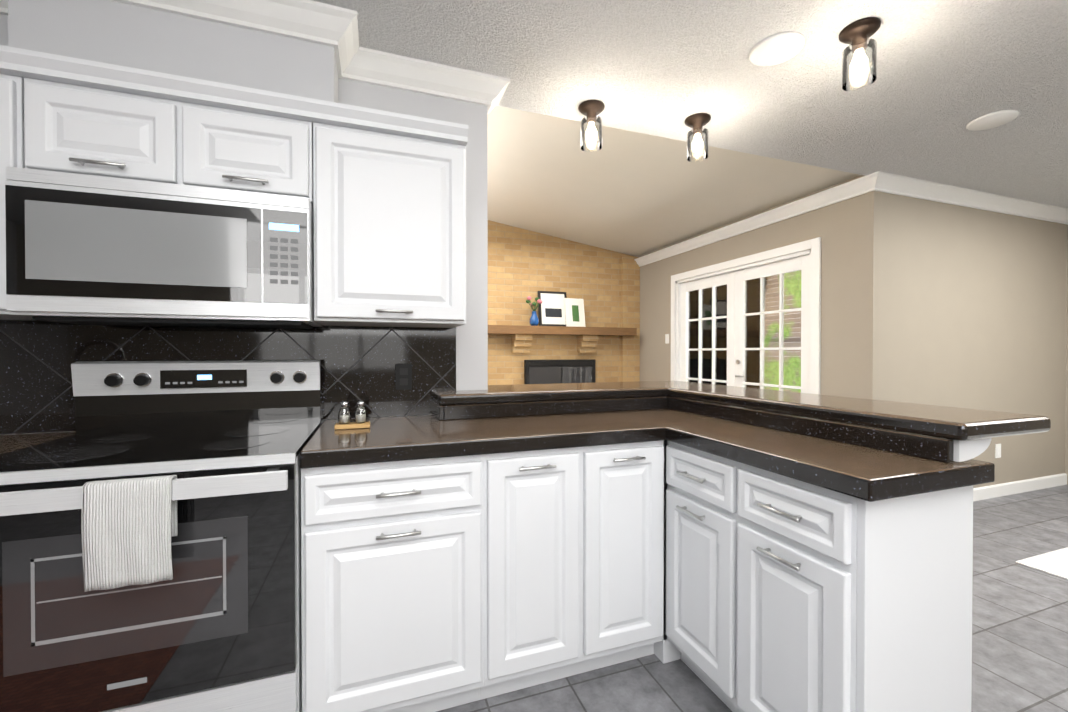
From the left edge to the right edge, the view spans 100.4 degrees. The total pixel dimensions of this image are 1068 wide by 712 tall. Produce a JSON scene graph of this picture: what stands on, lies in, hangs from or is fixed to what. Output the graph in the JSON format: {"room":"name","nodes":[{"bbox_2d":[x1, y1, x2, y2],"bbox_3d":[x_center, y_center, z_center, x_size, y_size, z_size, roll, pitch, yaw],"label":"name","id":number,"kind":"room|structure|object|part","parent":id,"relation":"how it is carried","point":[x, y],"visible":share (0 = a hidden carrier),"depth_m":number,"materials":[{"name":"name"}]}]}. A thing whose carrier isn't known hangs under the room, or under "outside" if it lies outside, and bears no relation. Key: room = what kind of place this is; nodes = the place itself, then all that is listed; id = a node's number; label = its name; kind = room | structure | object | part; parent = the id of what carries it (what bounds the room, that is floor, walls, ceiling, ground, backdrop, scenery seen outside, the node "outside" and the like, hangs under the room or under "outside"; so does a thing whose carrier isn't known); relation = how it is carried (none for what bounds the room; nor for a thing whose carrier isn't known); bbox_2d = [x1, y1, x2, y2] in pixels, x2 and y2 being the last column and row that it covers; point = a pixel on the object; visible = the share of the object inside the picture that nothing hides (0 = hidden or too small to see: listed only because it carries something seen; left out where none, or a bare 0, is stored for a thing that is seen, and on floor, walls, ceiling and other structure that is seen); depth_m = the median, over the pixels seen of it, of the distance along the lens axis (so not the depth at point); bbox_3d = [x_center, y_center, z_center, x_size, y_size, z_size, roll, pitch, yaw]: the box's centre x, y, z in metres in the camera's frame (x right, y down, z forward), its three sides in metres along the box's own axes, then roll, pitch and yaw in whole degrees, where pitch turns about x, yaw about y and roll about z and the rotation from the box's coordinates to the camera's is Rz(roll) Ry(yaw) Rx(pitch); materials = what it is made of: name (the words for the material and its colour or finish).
{"room":"kitchen","nodes":[
{"label":"kitchen","id":0,"kind":"room"},
{"bbox_2d":[0,14,487,434],"bbox_3d":[-0.681,-0.672,1.998,6.870,3.700,0.150,0,1,-19],"label":"wall","id":1,"kind":"structure","parent":0,"point":[472,353],"depth_m":2.06,"materials":[{"name":"paint"}]},
{"bbox_2d":[0,74,31,319],"bbox_3d":[-1.901,-0.469,1.298,0.763,0.695,0.360,0,1,-19],"label":"upper cabinet","id":2,"kind":"object","parent":1,"relation":"attached to","point":[12,153],"visible":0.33,"depth_m":1.28,"materials":[{"name":"white paint"}]},
{"bbox_2d":[24,77,312,205],"bbox_3d":[-1.178,-0.680,1.551,0.760,0.278,0.360,0,1,-19],"label":"upper cabinet","id":3,"kind":"object","parent":1,"relation":"attached to","point":[70,128],"visible":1,"depth_m":1.40,"materials":[{"name":"white paint"}]},
{"bbox_2d":[5,166,321,328],"bbox_3d":[-1.171,-0.318,1.537,0.757,0.424,0.392,0,1,-19],"label":"microwave","id":4,"kind":"object","parent":3,"relation":"attached to","point":[84,249],"visible":1,"depth_m":1.34,"materials":[{"name":"silver metal"}]},
{"bbox_2d":[0,45,468,145],"bbox_3d":[-1.284,-0.846,1.512,2.070,0.055,0.360,0,1,-19],"label":"trim","id":5,"kind":"structure","parent":3,"relation":"on","point":[20,62],"depth_m":1.43,"materials":[{"name":"white paint"}]},
{"bbox_2d":[8,0,337,102],"bbox_3d":[-1.222,-1.068,1.618,0.920,0.382,0.200,0,1,-19],"label":"soffit","id":6,"kind":"structure","parent":1,"relation":"attached to","point":[118,33],"depth_m":1.51,"materials":[{"name":"paint"}]},
{"bbox_2d":[0,320,455,433],"bbox_3d":[-1.347,0.063,1.683,2.100,0.405,0.012,0,1,-19],"label":"backsplash","id":7,"kind":"structure","parent":1,"relation":"attached to","point":[39,358],"depth_m":1.74,"materials":[{"name":"black tile"}]},
{"bbox_2d":[0,0,509,113],"bbox_3d":[-1.933,-1.210,1.385,3.865,0.095,0.405,0,1,-19],"label":"crown molding","id":8,"kind":"structure","parent":1,"relation":"attached to","point":[336,27],"depth_m":1.67,"materials":[{"name":"white paint"}]},
{"bbox_2d":[313,122,465,327],"bbox_3d":[-0.562,-0.473,1.770,0.538,0.695,0.360,0,1,-19],"label":"upper cabinet","id":9,"kind":"object","parent":1,"relation":"attached to","point":[389,230],"visible":1,"depth_m":1.62,"materials":[{"name":"white paint"}]},
{"bbox_2d":[395,363,411,389],"bbox_3d":[-0.571,0.091,1.946,0.070,0.115,0.008,0,1,-19],"label":"outlet","id":10,"kind":"object","parent":1,"relation":"attached to","point":[403,376],"visible":1,"depth_m":1.94,"materials":[{"name":"black plastic"}]},
{"bbox_2d":[879,173,1067,224],"bbox_3d":[3.630,-1.228,3.548,2.525,0.095,0.085,0,1,-19],"label":"crown molding","id":11,"kind":"structure","parent":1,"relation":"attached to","point":[899,185],"depth_m":3.47,"materials":[{"name":"white paint"}]},
{"bbox_2d":[487,220,639,384],"bbox_3d":[-1.787,-0.698,4.954,6.750,3.700,0.180,0,1,-19],"label":"brick wall","id":12,"kind":"structure","parent":0,"point":[602,283],"depth_m":5.66,"materials":[{"name":"beige brick"}]},
{"bbox_2d":[524,359,594,383],"bbox_3d":[0.342,0.405,5.647,0.960,0.718,0.062,0,1,-19],"label":"firebox insert","id":13,"kind":"object","parent":12,"relation":"in","point":[557,371],"visible":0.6,"depth_m":5.61,"materials":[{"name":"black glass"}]},
{"bbox_2d":[488,325,636,352],"bbox_3d":[-0.162,-0.199,5.371,3.090,0.324,0.238,0,1,-19],"label":"mantel shelf","id":14,"kind":"object","parent":12,"relation":"attached to","point":[522,338],"visible":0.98,"depth_m":5.43,"materials":[{"name":"brown wood"}]},
{"bbox_2d":[526,296,542,325],"bbox_3d":[0.007,-0.545,5.428,0.212,0.364,0.157,0,1,-19],"label":"vase","id":15,"kind":"object","parent":14,"relation":"on","point":[534,319],"visible":0.9,"depth_m":5.40,"materials":[{"name":"blue ceramic"}]},
{"bbox_2d":[538,291,566,325],"bbox_3d":[0.237,-0.587,5.574,0.380,0.449,0.086,0,1,-19],"label":"picture frame","id":16,"kind":"object","parent":14,"relation":"on","point":[551,308],"visible":0.86,"depth_m":5.56,"materials":[{"name":"paper"}]},
{"bbox_2d":[564,298,585,326],"bbox_3d":[0.518,-0.547,5.621,0.260,0.366,0.076,0,1,-19],"label":"picture frame","id":17,"kind":"object","parent":14,"relation":"on","point":[574,312],"visible":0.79,"depth_m":5.61,"materials":[{"name":"paper"}]},
{"bbox_2d":[487,106,860,256],"bbox_3d":[-1.233,-1.825,3.554,6.870,1.039,3.170,0,1,-19],"label":"vault","id":18,"kind":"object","parent":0,"point":[635,194],"depth_m":3.83,"materials":[{"name":"paint"}]},
{"bbox_2d":[312,0,1067,207],"bbox_3d":[1.276,-1.277,0.244,9.400,0.060,4.750,0,1,-19],"label":"ceiling","id":19,"kind":"structure","parent":0,"point":[948,71],"depth_m":1.97,"materials":[{"name":"white paint"}]},
{"bbox_2d":[578,100,604,151],"bbox_3d":[0.291,-1.162,2.257,0.132,0.205,0.132,0,1,-19],"label":"ceiling light","id":20,"kind":"object","parent":19,"relation":"attached to","point":[590,109],"visible":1,"depth_m":2.24,"materials":[{"name":"brown metal"}]},
{"bbox_2d":[685,113,710,161],"bbox_3d":[0.875,-1.163,2.378,0.132,0.205,0.132,0,1,-19],"label":"ceiling light","id":21,"kind":"object","parent":19,"relation":"attached to","point":[696,122],"visible":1,"depth_m":2.36,"materials":[{"name":"brown metal"}]},
{"bbox_2d":[749,32,804,65],"bbox_3d":[0.995,-1.254,1.826,0.200,0.013,0.200,0,1,-19],"label":"ceiling speaker","id":22,"kind":"object","parent":19,"relation":"attached to","point":[777,48],"visible":0.96,"depth_m":1.81,"materials":[{"name":"white plastic"}]},
{"bbox_2d":[839,17,880,90],"bbox_3d":[1.256,-1.157,1.717,0.132,0.205,0.132,0,1,-19],"label":"ceiling light","id":23,"kind":"object","parent":19,"relation":"attached to","point":[857,34],"visible":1,"depth_m":1.70,"materials":[{"name":"brown metal"}]},
{"bbox_2d":[966,110,1018,130],"bbox_3d":[2.453,-1.259,2.382,0.200,0.013,0.200,0,1,-19],"label":"ceiling speaker","id":24,"kind":"object","parent":19,"relation":"attached to","point":[992,120],"visible":1,"depth_m":2.37,"materials":[{"name":"white plastic"}]},
{"bbox_2d":[639,177,856,420],"bbox_3d":[1.930,-0.216,4.747,0.120,2.740,3.050,0,1,-19],"label":"wall","id":25,"kind":"structure","parent":0,"point":[833,226],"depth_m":3.63,"materials":[{"name":"beige paint"}]},
{"bbox_2d":[665,334,668,343],"bbox_3d":[1.621,-0.209,5.422,0.012,0.115,0.070,0,1,-19],"label":"light switch","id":26,"kind":"object","parent":25,"relation":"attached to","point":[666,338],"visible":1,"depth_m":5.42,"materials":[{"name":"white plastic"}]},
{"bbox_2d":[671,237,820,406],"bbox_3d":[2.020,0.102,4.463,0.140,2.110,1.900,0,1,-19],"label":"french door","id":27,"kind":"structure","parent":25,"relation":"in","point":[719,319],"depth_m":4.34,"materials":[{"name":"white paint"}]},
{"bbox_2d":[634,171,889,266],"bbox_3d":[1.887,-1.237,4.550,0.085,0.095,3.135,0,1,-19],"label":"crown molding","id":28,"kind":"structure","parent":25,"relation":"attached to","point":[884,182],"depth_m":3.82,"materials":[{"name":"white paint"}]},
{"bbox_2d":[436,485,1067,711],"bbox_3d":[0.769,1.205,1.704,9.400,0.050,7.800,0,1,-19],"label":"floor","id":29,"kind":"structure","parent":0,"point":[1019,637],"depth_m":1.75,"materials":[{"name":"grey tile"}]},
{"bbox_2d":[0,360,322,711],"bbox_3d":[-1.113,0.602,1.379,0.757,1.163,0.728,0,1,-19],"label":"range","id":30,"kind":"object","parent":29,"relation":"on","point":[150,536],"visible":0.98,"depth_m":1.16,"materials":[{"name":"silver metal"}]},
{"bbox_2d":[81,474,177,592],"bbox_3d":[-0.965,0.420,1.066,0.170,0.250,0.043,0,1,-19],"label":"towel","id":31,"kind":"object","parent":30,"relation":"hanging from","point":[128,526],"depth_m":1.05,"materials":[{"name":"white fabric"}]},
{"bbox_2d":[301,455,483,711],"bbox_3d":[-0.510,0.750,1.634,0.538,0.862,0.646,0,1,-19],"label":"base cabinet","id":32,"kind":"object","parent":29,"relation":"on","point":[392,586],"visible":1,"depth_m":1.35,"materials":[{"name":"white paint"}]},
{"bbox_2d":[480,441,663,699],"bbox_3d":[0.100,0.749,1.765,0.700,0.862,0.488,0,1,-19],"label":"base cabinet","id":33,"kind":"object","parent":29,"relation":"on","point":[573,560],"visible":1,"depth_m":1.55,"materials":[{"name":"white paint"}]},
{"bbox_2d":[666,441,857,711],"bbox_3d":[0.796,0.751,1.429,0.450,0.862,0.710,0,1,-19],"label":"base cabinet","id":34,"kind":"object","parent":29,"relation":"on","point":[761,590],"visible":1,"depth_m":1.27,"materials":[{"name":"white paint"}]},
{"bbox_2d":[654,440,972,711],"bbox_3d":[0.742,0.750,1.631,0.418,0.862,1.168,0,1,-19],"label":"base cabinet","id":35,"kind":"object","parent":29,"relation":"on","point":[914,595],"visible":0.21,"depth_m":1.08,"materials":[{"name":"white paint"}]},
{"bbox_2d":[1016,547,1067,579],"bbox_3d":[3.998,1.172,1.898,1.980,0.012,2.020,0,1,-19],"label":"dining rug","id":36,"kind":"object","parent":29,"relation":"on","point":[1055,563],"visible":1,"depth_m":2.50,"materials":[{"name":"white fabric"}]},
{"bbox_2d":[855,175,1066,487],"bbox_3d":[3.650,-0.207,3.672,2.650,2.740,0.120,0,1,-19],"label":"wall","id":37,"kind":"structure","parent":0,"point":[957,306],"depth_m":3.54,"materials":[{"name":"beige paint"}]},
{"bbox_2d":[995,444,1000,457],"bbox_3d":[3.841,0.786,3.679,0.070,0.115,0.008,0,1,-19],"label":"outlet","id":38,"kind":"object","parent":37,"relation":"attached to","point":[997,450],"visible":1,"depth_m":3.67,"materials":[{"name":"white plastic"}]},
{"bbox_2d":[973,473,1066,500],"bbox_3d":[3.609,1.114,3.598,2.544,0.100,0.014,0,1,-19],"label":"baseboard","id":39,"kind":"structure","parent":37,"relation":"attached to","point":[1003,489],"depth_m":3.77,"materials":[{"name":"white paint"}]},
{"bbox_2d":[1065,225,1067,484],"bbox_3d":[5.628,-0.041,1.868,0.120,2.440,4.600,0,1,-19],"label":"wall","id":40,"kind":"structure","parent":0,"point":[1066,434],"depth_m":4.00,"materials":[{"name":"paint"}]},
{"label":"outside","id":41,"kind":"structure","parent":0,"visible":0},
{"bbox_2d":[766,270,800,392],"bbox_3d":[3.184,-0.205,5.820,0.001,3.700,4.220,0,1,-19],"label":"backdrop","id":42,"kind":"structure","parent":41,"point":[794,323],"depth_m":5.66,"materials":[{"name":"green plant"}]},
{"bbox_3d":[-1.849,0.754,1.162,0.763,0.862,0.646,0,1,-19],"label":"base cabinet","id":43,"kind":"object","parent":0,"visible":0},
{"bbox_2d":[0,432,74,453],"bbox_3d":[-1.851,0.296,1.168,0.765,0.050,0.626,0,1,-19],"label":"countertop","id":44,"kind":"structure","parent":43,"relation":"on","point":[8,443],"depth_m":1.43,"materials":[{"name":"black stone"}]},
{"bbox_2d":[300,409,728,468],"bbox_3d":[0.030,0.290,1.826,1.687,0.050,0.636,0,1,-19],"label":"countertop","id":45,"kind":"structure","parent":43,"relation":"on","point":[403,438],"depth_m":1.55,"materials":[{"name":"black stone"}]},
{"bbox_2d":[334,401,369,429],"bbox_3d":[-0.672,0.216,1.649,0.120,0.100,0.056,0,1,-19],"label":"caddy","id":46,"kind":"object","parent":45,"relation":"on","point":[344,420],"visible":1,"depth_m":1.64,"materials":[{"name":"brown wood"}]},
{"bbox_2d":[668,421,994,501],"bbox_3d":[0.835,0.294,1.390,0.460,0.050,0.720,0,1,-19],"label":"countertop","id":47,"kind":"structure","parent":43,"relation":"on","point":[864,473],"depth_m":1.16,"materials":[{"name":"black stone"}]},
{"bbox_2d":[434,397,991,462],"bbox_3d":[0.374,0.237,1.578,1.275,0.058,1.331,0,1,-19],"label":"bar","id":48,"kind":"object","parent":47,"relation":"on","point":[929,447],"depth_m":1.65,"materials":[{"name":"black stone"}]},
{"bbox_3d":[1.127,0.239,1.154,0.135,0.055,0.030,0,1,-19],"label":"bar bracket","id":49,"kind":"part","parent":48,"relation":"part of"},
{"bbox_3d":[0.258,0.689,2.235,0.988,0.973,0.290,0,1,-19],"label":"wall bar","id":50,"kind":"object","parent":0,"visible":0},
{"bbox_2d":[434,381,1050,440],"bbox_3d":[0.437,0.182,1.737,1.500,0.045,1.640,0,1,-19],"label":"bar","id":51,"kind":"object","parent":50,"relation":"on","point":[958,424],"visible":0.85,"depth_m":1.58,"materials":[{"name":"black stone"}]}
]}

